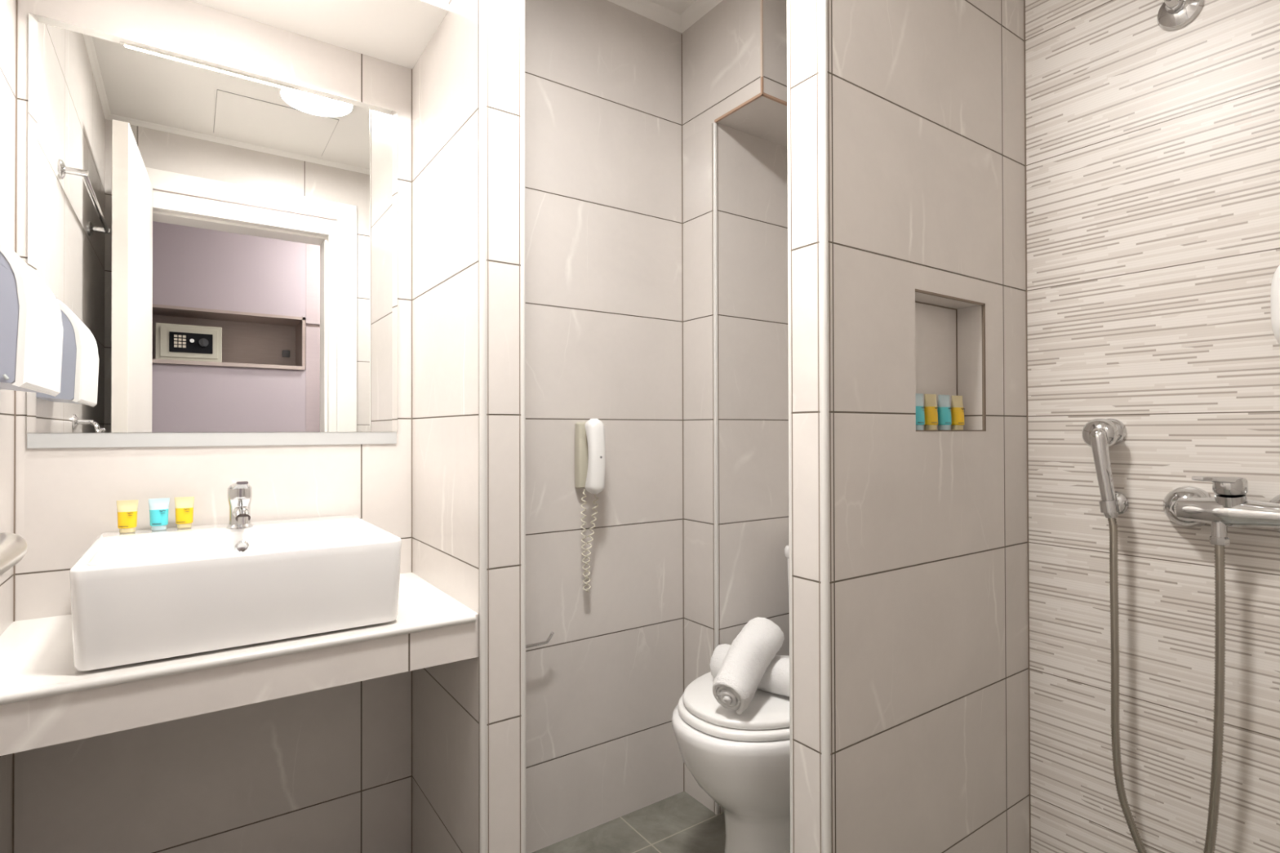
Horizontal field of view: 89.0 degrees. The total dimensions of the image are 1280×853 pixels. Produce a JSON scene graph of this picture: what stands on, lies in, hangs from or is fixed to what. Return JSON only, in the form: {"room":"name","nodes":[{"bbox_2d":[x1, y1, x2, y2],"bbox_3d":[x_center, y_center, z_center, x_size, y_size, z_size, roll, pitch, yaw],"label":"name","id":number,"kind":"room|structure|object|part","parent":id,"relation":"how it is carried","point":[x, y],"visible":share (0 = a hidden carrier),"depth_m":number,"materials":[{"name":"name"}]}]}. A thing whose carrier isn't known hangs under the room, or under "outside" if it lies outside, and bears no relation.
{"room":"hotel bathroom","nodes":[
{"label":"hotel bathroom","id":0,"kind":"room"},
{"bbox_2d":[0,0,16,852],"bbox_3d":[-0.747,-0.072,0.517,0.100,2.335,1.860,0,-1,-35],"label":"wall","id":1,"kind":"structure","parent":0,"point":[7,7],"depth_m":1.18,"materials":[{"name":"tile"}]},
{"bbox_2d":[0,532,26,575],"bbox_3d":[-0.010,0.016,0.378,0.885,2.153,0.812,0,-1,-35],"label":"soap dish","id":2,"kind":"object","parent":1,"relation":"in","point":[13,548],"depth_m":0.44,"materials":[{"name":"white paint"}]},
{"bbox_2d":[0,237,63,396],"bbox_3d":[-0.979,-0.170,1.012,0.089,0.232,0.304,0,-1,-35],"label":"paper towel dispenser","id":3,"kind":"object","parent":1,"relation":"attached to","point":[31,326],"visible":1,"depth_m":0.92,"materials":[{"name":"grey plastic"}]},
{"bbox_2d":[13,0,411,852],"bbox_3d":[-0.898,-0.065,1.483,0.754,2.335,0.100,0,-1,-35],"label":"wall","id":4,"kind":"structure","parent":0,"point":[327,770],"depth_m":1.42,"materials":[{"name":"tile"}]},
{"bbox_2d":[26,13,397,448],"bbox_3d":[-0.884,-0.372,1.431,0.679,0.829,0.006,0,-1,-35],"label":"wall mirror","id":5,"kind":"object","parent":4,"relation":"attached to","point":[215,245],"visible":1,"depth_m":1.39,"materials":[{"name":"grey mirror"}]},
{"bbox_2d":[0,572,478,755],"bbox_3d":[-0.744,0.407,1.242,0.734,0.084,0.466,0,-1,-35],"label":"countertop","id":6,"kind":"structure","parent":4,"relation":"attached to","point":[45,701],"depth_m":1.04,"materials":[{"name":"stone"}]},
{"bbox_2d":[69,515,401,671],"bbox_3d":[-0.750,0.285,1.243,0.470,0.154,0.422,0,-1,-35],"label":"washbasin","id":7,"kind":"object","parent":6,"relation":"in","point":[139,596],"visible":0.99,"depth_m":1.08,"materials":[{"name":"white ceramic"}]},
{"bbox_2d":[116,499,138,533],"bbox_3d":[-1.010,0.177,1.284,0.035,0.063,0.025,0,0,-26],"label":"toiletry tube","id":8,"kind":"object","parent":7,"relation":"on","point":[126,509],"visible":1,"depth_m":1.28,"materials":[{"name":"yellow plastic"}]},
{"bbox_2d":[148,497,169,530],"bbox_3d":[-0.973,0.177,1.317,0.035,0.063,0.025,0,-1,-35],"label":"toiletry tube","id":9,"kind":"object","parent":7,"relation":"on","point":[158,508],"visible":1,"depth_m":1.31,"materials":[{"name":"teal plastic"}]},
{"bbox_2d":[174,496,194,528],"bbox_3d":[-0.941,0.177,1.345,0.035,0.063,0.025,0,0,-23],"label":"toiletry tube","id":10,"kind":"object","parent":7,"relation":"on","point":[184,506],"visible":1,"depth_m":1.34,"materials":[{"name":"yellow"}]},
{"bbox_2d":[226,481,253,528],"bbox_3d":[-0.803,0.159,1.311,0.047,0.100,0.131,0,-1,-35],"label":"faucet","id":11,"kind":"object","parent":7,"relation":"on","point":[239,495],"visible":1,"depth_m":1.33,"materials":[{"name":"silver metal"}]},
{"bbox_3d":[-0.811,0.128,1.323,0.044,0.039,0.100,0,-1,-35],"label":"lever","id":12,"kind":"part","parent":11,"relation":"part of","materials":[{"name":"silver metal"}]},
{"bbox_3d":[-0.794,0.175,1.298,0.025,0.033,0.099,0,-1,-35],"label":"spout","id":13,"kind":"part","parent":11,"relation":"part of","materials":[{"name":"silver metal"}]},
{"bbox_3d":[-0.618,0.371,1.055,0.725,0.015,0.015,0,-1,-35],"label":"edge trim","id":14,"kind":"part","parent":6,"relation":"part of","materials":[{"name":"white stone"}]},
{"bbox_2d":[189,0,448,68],"bbox_3d":[-0.800,-1.071,1.329,0.734,0.325,0.280,0,-1,-35],"label":"ceiling","id":15,"kind":"structure","parent":0,"point":[397,32],"depth_m":1.45,"materials":[{"name":"white paint"}]},
{"bbox_2d":[412,0,521,852],"bbox_3d":[-0.432,-0.066,1.518,0.091,2.335,0.574,0,-1,-35],"label":"wall pier","id":16,"kind":"object","parent":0,"point":[446,713],"visible":0.83,"depth_m":1.34,"materials":[{"name":"tile"}]},
{"bbox_2d":[478,0,488,852],"bbox_3d":[-0.304,-0.068,1.263,0.015,2.335,0.015,0,-1,-35],"label":"trim","id":17,"kind":"structure","parent":16,"relation":"attached to","point":[482,3],"depth_m":1.26,"materials":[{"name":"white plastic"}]},
{"bbox_2d":[519,0,520,852],"bbox_3d":[-0.239,-0.068,1.310,0.002,2.335,0.018,0,0,10],"label":"trim","id":18,"kind":"structure","parent":16,"relation":"attached to","point":[519,0],"depth_m":1.30,"materials":[{"name":"silver metal"}]},
{"bbox_2d":[520,0,525,852],"bbox_3d":[-0.237,-0.068,1.309,0.013,2.335,0.013,0,-1,-35],"label":"trim","id":19,"kind":"structure","parent":16,"relation":"attached to","point":[522,2],"depth_m":1.30,"materials":[{"name":"white plastic"}]},
{"bbox_2d":[524,0,683,852],"bbox_3d":[-0.177,-0.064,1.827,0.680,2.335,0.100,0,-1,-35],"label":"wall","id":20,"kind":"structure","parent":0,"point":[603,278],"depth_m":1.82,"materials":[{"name":"tile"}]},
{"bbox_2d":[12,0,1031,852],"bbox_3d":[-0.169,-0.065,1.658,2.129,2.335,0.544,0,0,-9],"label":"trim","id":21,"kind":"structure","parent":20,"relation":"attached to","point":[16,40],"depth_m":1.55,"materials":[{"name":"brown tile"}]},
{"bbox_2d":[525,631,554,648],"bbox_3d":[-0.283,0.546,1.650,0.119,0.046,0.059,0,-1,-35],"label":"toilet paper holder","id":22,"kind":"object","parent":20,"relation":"attached to","point":[550,636],"visible":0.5,"depth_m":1.64,"materials":[{"name":"silver metal"}]},
{"bbox_2d":[574,418,605,592],"bbox_3d":[-0.131,0.214,1.738,0.054,0.470,0.093,0,-1,-35],"label":"wall telephone","id":23,"kind":"object","parent":20,"relation":"attached to","point":[589,436],"visible":1,"depth_m":1.72,"materials":[{"name":"beige plastic"}]},
{"bbox_3d":[-0.133,0.309,1.745,0.049,0.280,0.025,0,0,13],"label":"coiled cord","id":24,"kind":"part","parent":23,"relation":"part of","materials":[{"name":"beige plastic"}]},
{"bbox_2d":[608,0,681,32],"bbox_3d":[-0.143,-1.217,1.782,0.680,0.030,0.030,0,-1,-35],"label":"trim","id":25,"kind":"structure","parent":20,"relation":"attached to","point":[652,11],"depth_m":1.91,"materials":[{"name":"white paint"}]},
{"bbox_2d":[532,791,725,852],"bbox_3d":[0.084,1.148,1.082,2.114,0.100,1.860,0,-1,-35],"label":"floor","id":26,"kind":"structure","parent":0,"point":[678,823],"depth_m":1.77,"materials":[{"name":"tile"}]},
{"bbox_2d":[671,544,790,852],"bbox_3d":[0.405,0.719,1.641,0.746,0.764,0.410,0,-1,-35],"label":"toilet","id":27,"kind":"object","parent":26,"relation":"on","point":[742,762],"visible":0.27,"depth_m":1.41,"materials":[{"name":"white ceramic"}]},
{"bbox_3d":[0.316,0.658,1.574,0.484,0.018,0.355,0,-1,-35],"label":"seat","id":28,"kind":"part","parent":27,"relation":"part of","materials":[{"name":"white plastic"}]},
{"bbox_3d":[0.325,0.637,1.580,0.482,0.022,0.341,0,-1,-35],"label":"lid","id":29,"kind":"part","parent":27,"relation":"part of","materials":[{"name":"white plastic"}]},
{"bbox_2d":[712,617,784,715],"bbox_3d":[0.243,0.536,1.478,0.097,0.165,0.239,0,-1,35],"label":"rolled towel","id":30,"kind":"object","parent":27,"relation":"on","point":[746,661],"visible":1,"depth_m":1.44,"materials":[{"name":"white fabric"}]},
{"bbox_2d":[709,644,789,696],"bbox_3d":[0.302,0.581,1.542,0.289,0.085,0.094,0,-1,37],"label":"rolled towel","id":31,"kind":"object","parent":27,"relation":"on","point":[775,678],"visible":0.19,"depth_m":1.50,"materials":[{"name":"white fabric"}]},
{"bbox_3d":[0.618,0.361,1.792,0.226,0.036,0.410,0,-1,-35],"label":"tank lid","id":32,"kind":"part","parent":27,"relation":"part of","materials":[{"name":"white ceramic"}]},
{"bbox_3d":[0.618,0.543,1.791,0.216,0.327,0.400,0,-1,-35],"label":"tank","id":33,"kind":"part","parent":27,"relation":"part of","materials":[{"name":"white ceramic"}]},
{"bbox_2d":[649,0,697,14],"bbox_3d":[0.077,-1.287,1.100,2.114,0.100,1.860,0,-1,-35],"label":"ceiling","id":34,"kind":"structure","parent":0,"point":[678,6],"depth_m":1.90,"materials":[{"name":"white paint"}]},
{"bbox_2d":[681,0,786,146],"bbox_3d":[0.364,-1.052,2.006,0.409,0.360,0.436,0,-1,-35],"label":"wall","id":35,"kind":"structure","parent":0,"point":[722,55],"depth_m":1.82,"materials":[{"name":"tile"}]},
{"bbox_2d":[680,0,722,33],"bbox_3d":[0.211,-1.217,1.841,0.030,0.030,0.336,0,-1,-35],"label":"trim","id":36,"kind":"structure","parent":35,"relation":"attached to","point":[700,8],"depth_m":1.91,"materials":[{"name":"white paint"}]},
{"bbox_2d":[714,75,786,122],"bbox_3d":[0.435,-0.894,1.902,0.410,0.047,0.188,0,-1,-35],"label":"trim","id":37,"kind":"structure","parent":35,"relation":"attached to","point":[762,93],"depth_m":1.75,"materials":[{"name":"beige tile"}]},
{"bbox_2d":[760,0,763,76],"bbox_3d":[0.320,-1.076,1.712,0.006,0.315,0.006,0,-1,-35],"label":"trim","id":38,"kind":"structure","parent":35,"relation":"attached to","point":[761,1],"depth_m":1.71,"materials":[{"name":"beige"}]},
{"bbox_2d":[682,122,789,813],"bbox_3d":[0.313,0.117,2.075,0.409,1.975,0.249,0,-1,-35],"label":"wall","id":39,"kind":"structure","parent":0,"point":[753,272],"depth_m":1.93,"materials":[{"name":"tile"}]},
{"bbox_2d":[711,121,719,814],"bbox_3d":[0.217,0.115,1.861,0.012,1.975,0.012,0,-1,-35],"label":"trim","id":40,"kind":"structure","parent":39,"relation":"attached to","point":[714,124],"depth_m":1.86,"materials":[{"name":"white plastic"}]},
{"bbox_2d":[789,0,1029,852],"bbox_3d":[0.599,-0.069,1.381,0.731,2.335,0.084,0,-1,-35],"label":"wall partition","id":41,"kind":"structure","parent":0,"point":[930,645],"depth_m":1.29,"materials":[{"name":"tile"}]},
{"bbox_2d":[786,0,794,852],"bbox_3d":[0.280,-0.070,1.206,0.010,2.335,0.010,0,-1,-35],"label":"trim","id":42,"kind":"structure","parent":41,"relation":"attached to","point":[788,1],"depth_m":1.20,"materials":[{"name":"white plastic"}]},
{"bbox_2d":[816,0,832,852],"bbox_3d":[0.324,-0.070,1.145,0.016,2.335,0.016,0,-1,-35],"label":"trim","id":43,"kind":"structure","parent":41,"relation":"attached to","point":[822,4],"depth_m":1.14,"materials":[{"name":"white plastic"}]},
{"bbox_2d":[915,393,924,430],"bbox_3d":[0.575,-0.030,1.351,0.038,0.076,0.025,0,0,-29],"label":"toiletry tube","id":44,"kind":"object","parent":41,"relation":"attached to","point":[920,415],"visible":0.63,"depth_m":1.34,"materials":[{"name":"teal plastic"}]},
{"bbox_2d":[924,394,938,430],"bbox_3d":[0.616,-0.030,1.379,0.038,0.076,0.025,0,0,-29],"label":"toiletry tube","id":45,"kind":"object","parent":41,"relation":"attached to","point":[931,408],"visible":0.91,"depth_m":1.37,"materials":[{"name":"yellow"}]},
{"bbox_2d":[937,395,951,430],"bbox_3d":[0.658,-0.030,1.409,0.038,0.076,0.025,0,0,-29],"label":"toiletry tube","id":46,"kind":"object","parent":41,"relation":"attached to","point":[944,420],"visible":0.89,"depth_m":1.40,"materials":[{"name":"teal plastic"}]},
{"bbox_2d":[915,288,986,431],"bbox_3d":[0.640,-0.132,1.395,0.268,0.284,0.063,0,-1,-35],"label":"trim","id":47,"kind":"structure","parent":41,"relation":"attached to","point":[983,304],"depth_m":1.44,"materials":[{"name":"brown tile"}]},
{"bbox_2d":[951,395,964,430],"bbox_3d":[0.701,-0.030,1.438,0.038,0.076,0.025,0,0,-29],"label":"toiletry tube","id":48,"kind":"object","parent":41,"relation":"attached to","point":[957,404],"visible":0.91,"depth_m":1.43,"materials":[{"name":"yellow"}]},
{"bbox_2d":[1025,0,1279,852],"bbox_3d":[0.945,-0.068,1.612,0.100,2.335,1.731,0,-1,-35],"label":"wall","id":49,"kind":"structure","parent":0,"point":[1153,152],"depth_m":1.35,"materials":[{"name":"tile"}]},
{"bbox_2d":[1098,491,1128,515],"bbox_3d":[0.994,0.166,1.381,0.082,0.052,0.058,0,-1,-35],"label":"bracket","id":50,"kind":"object","parent":49,"relation":"attached to","point":[1121,504],"visible":0.8,"depth_m":1.36,"materials":[{"name":"silver metal"}]},
{"bbox_2d":[1106,418,1126,444],"bbox_3d":[1.012,0.012,1.406,0.024,0.058,0.058,0,-1,-35],"label":"shower holder","id":51,"kind":"object","parent":49,"relation":"attached to","point":[1122,428],"visible":0.35,"depth_m":1.39,"materials":[{"name":"silver metal"}]},
{"bbox_2d":[1081,418,1226,852],"bbox_3d":[1.018,0.460,1.302,0.044,0.956,0.240,0,-1,-35],"label":"shower","id":52,"kind":"object","parent":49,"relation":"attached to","point":[1100,434],"visible":0.99,"depth_m":1.34,"materials":[{"name":"silver metal"}]},
{"bbox_3d":[0.970,0.088,1.365,0.046,0.171,0.031,0,-1,37],"label":"handle","id":53,"kind":"part","parent":52,"relation":"part of","materials":[{"name":"silver metal"}]},
{"bbox_2d":[1156,0,1204,30],"bbox_3d":[1.057,-0.855,1.291,0.085,0.102,0.075,0,-1,-35],"label":"shower head","id":54,"kind":"object","parent":49,"relation":"attached to","point":[1172,15],"visible":1,"depth_m":1.30,"materials":[{"name":"silver metal"}]},
{"bbox_2d":[1162,475,1279,546],"bbox_3d":[1.077,0.154,1.191,0.162,0.130,0.234,0,-1,-35],"label":"shower mixer","id":55,"kind":"object","parent":49,"relation":"attached to","point":[1188,506],"visible":1,"depth_m":1.20,"materials":[{"name":"silver metal"}]},
{"bbox_2d":[1209,521,1229,546],"bbox_3d":[1.075,0.198,1.208,0.027,0.042,0.027,0,0,-12],"label":"outlet","id":56,"kind":"object","parent":55,"relation":"attached to","point":[1219,536],"depth_m":1.20,"materials":[{"name":"silver metal"}]},
{"bbox_3d":[1.055,0.107,1.181,0.119,0.035,0.049,0,0,-30],"label":"lever","id":57,"kind":"part","parent":55,"relation":"part of","materials":[{"name":"silver metal"}]},
{"bbox_2d":[1270,265,1279,344],"bbox_3d":[1.170,-0.218,1.125,0.086,0.182,0.116,0,-1,-35],"label":"soap dispenser","id":58,"kind":"object","parent":49,"relation":"attached to","point":[1275,286],"visible":1,"depth_m":1.15,"materials":[{"name":"white plastic"}]}
]}

